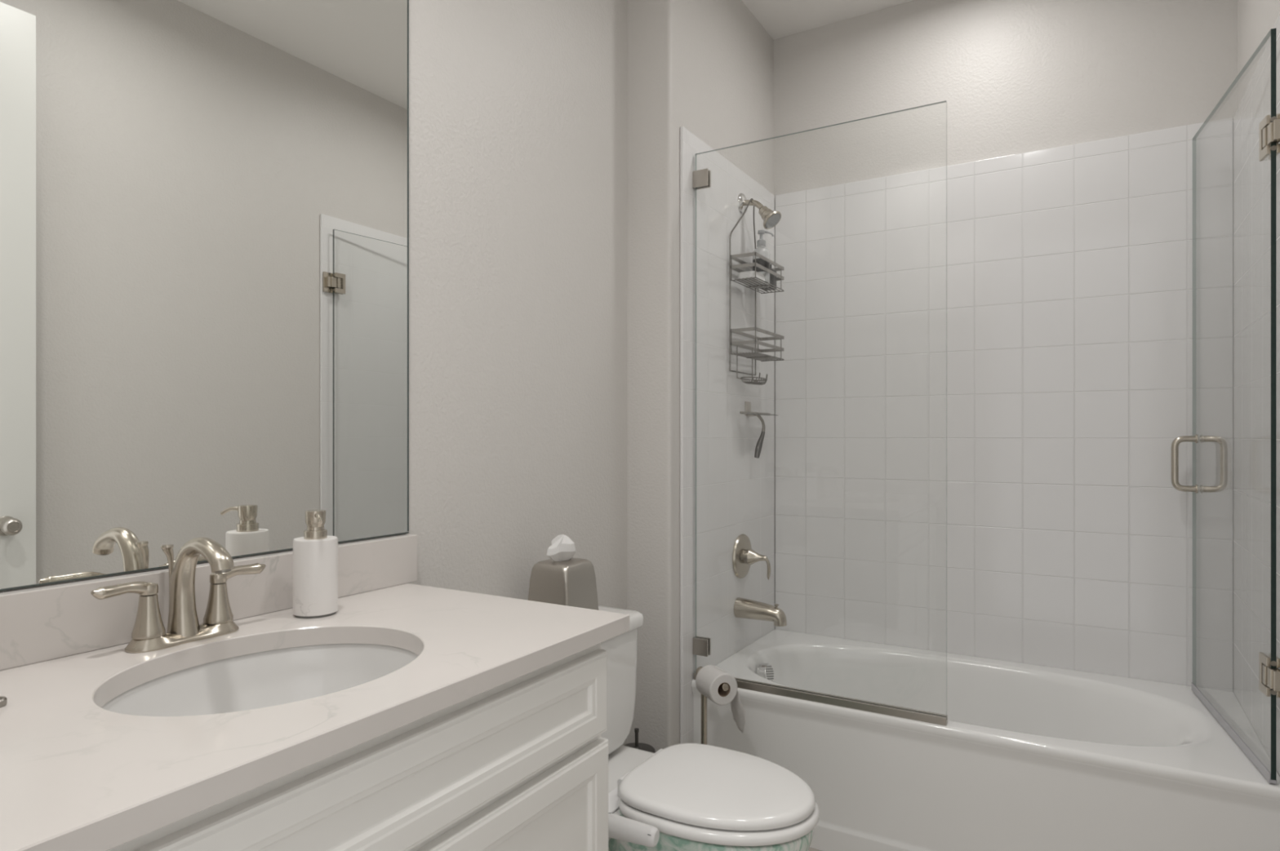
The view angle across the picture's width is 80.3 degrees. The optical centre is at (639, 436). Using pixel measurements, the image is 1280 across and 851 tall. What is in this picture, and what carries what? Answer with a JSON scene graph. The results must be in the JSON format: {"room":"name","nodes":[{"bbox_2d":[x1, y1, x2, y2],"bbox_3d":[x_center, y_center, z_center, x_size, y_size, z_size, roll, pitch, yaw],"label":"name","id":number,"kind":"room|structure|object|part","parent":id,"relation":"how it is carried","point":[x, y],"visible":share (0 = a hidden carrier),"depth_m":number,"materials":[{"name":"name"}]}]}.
{"room":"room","nodes":[
{"label":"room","id":0,"kind":"room"},
{"bbox_2d":[0,0,774,753],"bbox_3d":[-0.289,-0.205,2.006,0.290,2.890,3.090,0,0,31],"label":"wall","id":1,"kind":"structure","parent":0,"point":[554,144],"depth_m":2.35,"materials":[{"name":"grey paint"}]},
{"bbox_2d":[0,0,408,591],"bbox_3d":[-0.773,-0.383,1.233,0.006,1.194,1.023,0,0,31],"label":"wall mirror","id":2,"kind":"object","parent":1,"relation":"attached to","point":[204,204],"visible":1,"depth_m":1.28,"materials":[{"name":"silver mirror"}]},
{"bbox_2d":[0,533,417,671],"bbox_3d":[-0.763,0.267,1.228,0.030,0.102,1.027,0,0,31],"label":"backsplash","id":3,"kind":"structure","parent":1,"relation":"attached to","point":[37,624],"depth_m":1.17,"materials":[{"name":"white stone"}]},
{"bbox_3d":[0.343,0.121,2.793,0.012,2.237,0.820,0,0,31],"label":"tile panel","id":4,"kind":"part","parent":1,"relation":"part of","materials":[{"name":"white tile"}]},
{"bbox_2d":[745,401,756,416],"bbox_3d":[0.425,-0.103,2.886,0.034,0.056,0.050,0,0,31],"label":"wall hook","id":5,"kind":"object","parent":1,"relation":"attached to","point":[748,404],"visible":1,"depth_m":2.89,"materials":[{"name":"silver metal"}]},
{"bbox_2d":[732,533,770,580],"bbox_3d":[0.428,0.450,2.813,0.115,0.166,0.166,0,0,31],"label":"shower valve","id":6,"kind":"object","parent":1,"relation":"attached to","point":[743,554],"visible":1,"depth_m":2.80,"materials":[{"name":"silver metal"}]},
{"bbox_3d":[0.443,0.475,2.804,0.080,0.110,0.060,0,0,31],"label":"lever","id":7,"kind":"part","parent":6,"relation":"part of","materials":[{"name":"silver metal"}]},
{"bbox_2d":[728,198,784,385],"bbox_3d":[0.437,-0.539,2.825,0.104,0.692,0.290,0,0,31],"label":"shower caddy","id":8,"kind":"object","parent":1,"relation":"attached to","point":[757,356],"visible":0.98,"depth_m":2.78,"materials":[{"name":"grey metal"}]},
{"bbox_3d":[0.399,-0.558,2.826,0.038,0.652,0.247,0,0,31],"label":"hanging frame","id":9,"kind":"part","parent":8,"relation":"part of","materials":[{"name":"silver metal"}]},
{"bbox_2d":[737,271,764,284],"bbox_3d":[0.407,-0.577,2.770,0.070,0.030,0.114,0,0,31],"label":"soap bar","id":10,"kind":"object","parent":8,"relation":"in","point":[748,274],"visible":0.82,"depth_m":2.73,"materials":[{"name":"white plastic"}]},
{"bbox_3d":[0.423,-0.264,2.815,0.080,0.142,0.174,0,0,31],"label":"soap dish","id":11,"kind":"part","parent":8,"relation":"part of","materials":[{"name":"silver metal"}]},
{"bbox_2d":[730,327,783,361],"bbox_3d":[0.440,-0.338,2.823,0.097,0.093,0.290,0,0,31],"label":"basket","id":12,"kind":"object","parent":8,"relation":"on","point":[757,356],"depth_m":2.80,"materials":[{"name":"grey metal"}]},
{"bbox_2d":[730,252,784,293],"bbox_3d":[0.440,-0.603,2.823,0.097,0.093,0.290,0,0,31],"label":"basket","id":13,"kind":"object","parent":8,"relation":"on","point":[735,257],"depth_m":2.77,"materials":[{"name":"grey metal"}]},
{"bbox_2d":[752,230,773,288],"bbox_3d":[0.460,-0.668,2.857,0.074,0.212,0.065,0,0,31],"label":"pump bottle","id":14,"kind":"object","parent":8,"relation":"in","point":[762,250],"visible":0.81,"depth_m":2.84,"materials":[{"name":"white plastic"}]},
{"bbox_2d":[761,264,776,290],"bbox_3d":[0.493,-0.610,2.910,0.050,0.096,0.054,0,0,31],"label":"bottle","id":15,"kind":"object","parent":8,"relation":"in","point":[772,278],"visible":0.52,"depth_m":2.89,"materials":[{"name":"black plastic"}]},
{"bbox_2d":[739,411,777,458],"bbox_3d":[0.451,-0.002,2.878,0.045,0.175,0.295,0,0,31],"label":"squeegee","id":16,"kind":"object","parent":1,"relation":"attached to","point":[759,444],"visible":1,"depth_m":2.89,"materials":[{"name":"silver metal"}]},
{"bbox_3d":[0.465,-0.082,2.869,0.011,0.002,0.295,0,0,31],"label":"rubber blade","id":17,"kind":"part","parent":16,"relation":"part of","materials":[{"name":"grey rubber"}]},
{"bbox_2d":[737,193,781,229],"bbox_3d":[0.446,-0.835,2.805,0.154,0.147,0.083,0,0,31],"label":"showerhead","id":18,"kind":"object","parent":1,"relation":"attached to","point":[771,219],"visible":0.99,"depth_m":2.79,"materials":[{"name":"silver metal"}]},
{"bbox_3d":[0.427,-0.849,2.819,0.099,0.066,0.021,0,0,31],"label":"arm","id":19,"kind":"part","parent":18,"relation":"part of","materials":[{"name":"silver metal"}]},
{"bbox_2d":[733,597,786,626],"bbox_3d":[0.443,0.640,2.765,0.190,0.082,0.074,0,0,31],"label":"tub spout","id":20,"kind":"object","parent":1,"relation":"attached to","point":[744,608],"visible":1,"depth_m":2.75,"materials":[{"name":"silver metal"}]},
{"bbox_2d":[808,847,822,850],"bbox_3d":[0.416,1.270,1.586,1.930,0.060,3.090,0,0,31],"label":"floor","id":21,"kind":"structure","parent":0,"point":[810,849],"depth_m":2.27,"materials":[{"name":"beige tile"}]},
{"bbox_2d":[107,643,608,850],"bbox_3d":[-0.543,0.794,1.058,0.576,0.892,0.954,0,0,31],"label":"vanity cabinet","id":22,"kind":"object","parent":21,"relation":"on","point":[520,764],"visible":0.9,"depth_m":1.02,"materials":[{"name":"white paint"}]},
{"bbox_2d":[0,583,629,850],"bbox_3d":[-0.528,0.333,1.073,0.591,0.030,1.001,0,0,31],"label":"countertop","id":23,"kind":"structure","parent":22,"relation":"on","point":[77,775],"depth_m":0.88,"materials":[{"name":"white stone"}]},
{"bbox_2d":[0,696,7,707],"bbox_3d":[-0.757,0.314,0.892,0.020,0.009,0.020,0,0,31],"label":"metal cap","id":24,"kind":"object","parent":23,"relation":"on","point":[3,700],"visible":1,"depth_m":0.89,"materials":[{"name":"silver metal"}]},
{"bbox_2d":[90,537,265,653],"bbox_3d":[-0.706,0.236,1.182,0.200,0.163,0.176,0,0,-18],"label":"sink faucet","id":25,"kind":"object","parent":23,"relation":"on","point":[148,634],"visible":1,"depth_m":1.17,"materials":[{"name":"silver metal"}]},
{"bbox_3d":[-0.754,0.227,1.111,0.026,0.024,0.090,0,0,31],"label":"handle lever","id":26,"kind":"part","parent":25,"relation":"part of","materials":[{"name":"silver metal"}]},
{"bbox_3d":[-0.738,0.270,1.139,0.043,0.061,0.043,0,0,31],"label":"handle","id":27,"kind":"part","parent":25,"relation":"part of","materials":[{"name":"silver metal"}]},
{"bbox_3d":[-0.744,0.238,1.201,0.025,0.134,0.018,0,0,-19],"label":"drain pull rod","id":28,"kind":"part","parent":25,"relation":"part of","materials":[{"name":"silver metal"}]},
{"bbox_3d":[-0.711,0.306,1.185,0.056,0.024,0.166,0,0,31],"label":"plate","id":29,"kind":"part","parent":25,"relation":"part of","materials":[{"name":"silver metal"}]},
{"bbox_3d":[-0.672,0.235,1.162,0.142,0.161,0.047,0,0,31],"label":"spout","id":30,"kind":"part","parent":25,"relation":"part of","materials":[{"name":"silver metal"}]},
{"bbox_3d":[-0.683,0.270,1.230,0.043,0.061,0.043,0,0,31],"label":"handle","id":31,"kind":"part","parent":25,"relation":"part of","materials":[{"name":"silver metal"}]},
{"bbox_3d":[-0.666,0.227,1.258,0.026,0.024,0.090,0,0,31],"label":"handle lever","id":32,"kind":"part","parent":25,"relation":"part of","materials":[{"name":"silver metal"}]},
{"bbox_2d":[101,644,418,716],"bbox_3d":[-0.511,0.429,1.067,0.404,0.161,0.472,0,0,31],"label":"sink basin","id":33,"kind":"object","parent":23,"relation":"in","point":[274,677],"visible":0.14,"depth_m":1.22,"materials":[{"name":"white ceramic"}]},
{"bbox_2d":[293,510,337,618],"bbox_3d":[-0.575,0.226,1.353,0.086,0.185,0.074,0,0,31],"label":"soap dispenser","id":34,"kind":"object","parent":23,"relation":"on","point":[315,554],"visible":1,"depth_m":1.33,"materials":[{"name":"white stone"}]},
{"bbox_3d":[-0.181,0.817,1.122,0.020,0.577,0.471,0,0,31],"label":"door","id":35,"kind":"part","parent":22,"relation":"part of","materials":[{"name":"white paint"}]},
{"bbox_2d":[622,728,655,753],"bbox_3d":[-0.010,1.066,2.317,0.113,0.348,0.113,0,0,31],"label":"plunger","id":36,"kind":"object","parent":21,"relation":"on","point":[641,746],"visible":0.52,"depth_m":2.32,"materials":[{"name":"black rubber"}]},
{"bbox_3d":[-0.010,0.922,2.317,0.014,0.060,0.014,0,0,31],"label":"handle rod","id":37,"kind":"part","parent":36,"relation":"part of","materials":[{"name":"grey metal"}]},
{"bbox_2d":[622,742,655,753],"bbox_3d":[-0.010,1.094,2.317,0.113,0.292,0.113,0,0,31],"label":"canister","id":38,"kind":"object","parent":36,"relation":"on","point":[641,746],"depth_m":2.33,"materials":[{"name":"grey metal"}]},
{"bbox_2d":[598,605,819,850],"bbox_3d":[0.031,0.856,1.783,0.784,0.768,0.446,0,0,31],"label":"toilet","id":39,"kind":"object","parent":21,"relation":"on","point":[698,797],"visible":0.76,"depth_m":1.64,"materials":[{"name":"white ceramic"}]},
{"bbox_2d":[528,534,598,610],"bbox_3d":[-0.197,0.362,1.942,0.132,0.220,0.144,0,0,31],"label":"tissue box cover","id":40,"kind":"object","parent":39,"relation":"on","point":[562,580],"visible":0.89,"depth_m":1.90,"materials":[{"name":"silver metal"}]},
{"bbox_3d":[-0.201,0.666,1.921,0.228,0.308,0.427,0,0,31],"label":"tank","id":41,"kind":"part","parent":39,"relation":"part of","materials":[{"name":"white ceramic"}]},
{"bbox_3d":[-0.199,0.492,1.920,0.248,0.040,0.446,0,0,31],"label":"tank lid","id":42,"kind":"part","parent":39,"relation":"part of","materials":[{"name":"white ceramic"}]},
{"bbox_2d":[608,787,659,847],"bbox_3d":[-0.024,0.799,1.730,0.186,0.052,0.453,0,0,8],"label":"bidet attachment","id":43,"kind":"object","parent":39,"relation":"attached to","point":[620,828],"visible":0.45,"depth_m":1.52,"materials":[{"name":"white plastic"}]},
{"bbox_3d":[-0.011,0.822,1.763,0.085,0.005,0.382,0,0,31],"label":"mounting plate","id":44,"kind":"part","parent":43,"relation":"part of","materials":[{"name":"white plastic"}]},
{"bbox_3d":[-0.019,0.796,1.533,0.116,0.045,0.045,0,0,25],"label":"control knob","id":45,"kind":"part","parent":43,"relation":"part of","materials":[{"name":"white plastic"}]},
{"bbox_3d":[0.060,1.033,1.765,0.695,0.414,0.336,0,0,31],"label":"bowl","id":46,"kind":"part","parent":39,"relation":"part of","materials":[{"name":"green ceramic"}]},
{"bbox_3d":[0.182,0.778,1.693,0.416,0.027,0.351,0,0,31],"label":"lid","id":47,"kind":"part","parent":39,"relation":"part of","materials":[{"name":"white plastic"}]},
{"bbox_3d":[0.187,0.805,1.690,0.420,0.023,0.370,0,0,31],"label":"seat","id":48,"kind":"part","parent":39,"relation":"part of","materials":[{"name":"white plastic"}]},
{"bbox_2d":[695,666,728,744],"bbox_3d":[0.211,0.979,2.322,0.192,0.522,0.166,0,0,31],"label":"toilet paper stand","id":49,"kind":"object","parent":21,"relation":"on","point":[723,686],"visible":0.19,"depth_m":2.33,"materials":[{"name":"silver metal"}]},
{"bbox_3d":[0.218,0.734,2.288,0.033,0.033,0.169,0,0,-22],"label":"arm","id":50,"kind":"part","parent":49,"relation":"part of","materials":[{"name":"silver metal"}]},
{"bbox_2d":[695,665,745,733],"bbox_3d":[0.242,0.794,2.272,0.124,0.195,0.098,0,0,-22],"label":"toilet paper roll","id":51,"kind":"object","parent":49,"relation":"hanging from","point":[708,678],"visible":0.94,"depth_m":2.24,"materials":[{"name":"white paper"}]},
{"bbox_2d":[691,629,1279,850],"bbox_3d":[1.010,1.020,2.429,1.506,0.440,0.760,0,0,31],"label":"bathtub","id":52,"kind":"object","parent":21,"relation":"on","point":[1026,757],"visible":0.94,"depth_m":2.17,"materials":[{"name":"white ceramic"}]},
{"bbox_2d":[693,101,947,725],"bbox_3d":[0.515,-0.064,2.307,0.783,1.730,0.027,0,0,31],"label":"fixed glass panel","id":53,"kind":"object","parent":52,"relation":"on","point":[701,178],"visible":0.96,"depth_m":2.23,"materials":[{"name":"clear glass"}]},
{"bbox_2d":[741,0,913,39],"bbox_3d":[0.416,-1.690,1.586,1.930,0.080,3.090,0,0,31],"label":"ceiling","id":54,"kind":"structure","parent":0,"point":[780,19],"depth_m":2.95,"materials":[{"name":"white paint"}]},
{"bbox_2d":[773,0,1237,692],"bbox_3d":[1.240,-0.205,2.814,1.532,2.890,0.135,0,0,31],"label":"wall","id":55,"kind":"structure","parent":0,"point":[1072,125],"depth_m":2.70,"materials":[{"name":"white tile"}]},
{"bbox_2d":[1233,0,1279,777],"bbox_3d":[1.188,-0.205,1.125,0.132,2.890,3.090,0,0,31],"label":"wall","id":56,"kind":"structure","parent":0,"point":[1255,18],"depth_m":2.08,"materials":[{"name":"grey paint"}]},
{"bbox_2d":[1170,28,1279,784],"bbox_3d":[1.565,-0.068,2.052,0.142,1.730,0.742,0,0,28],"label":"door","id":57,"kind":"structure","parent":56,"relation":"in","point":[1268,129],"depth_m":1.76,"materials":[{"name":"clear glass"}]},
{"bbox_3d":[1.715,0.086,2.330,0.143,0.181,0.027,0,0,24],"label":"pull handle","id":58,"kind":"part","parent":57,"relation":"part of","materials":[{"name":"silver metal"}]}
]}

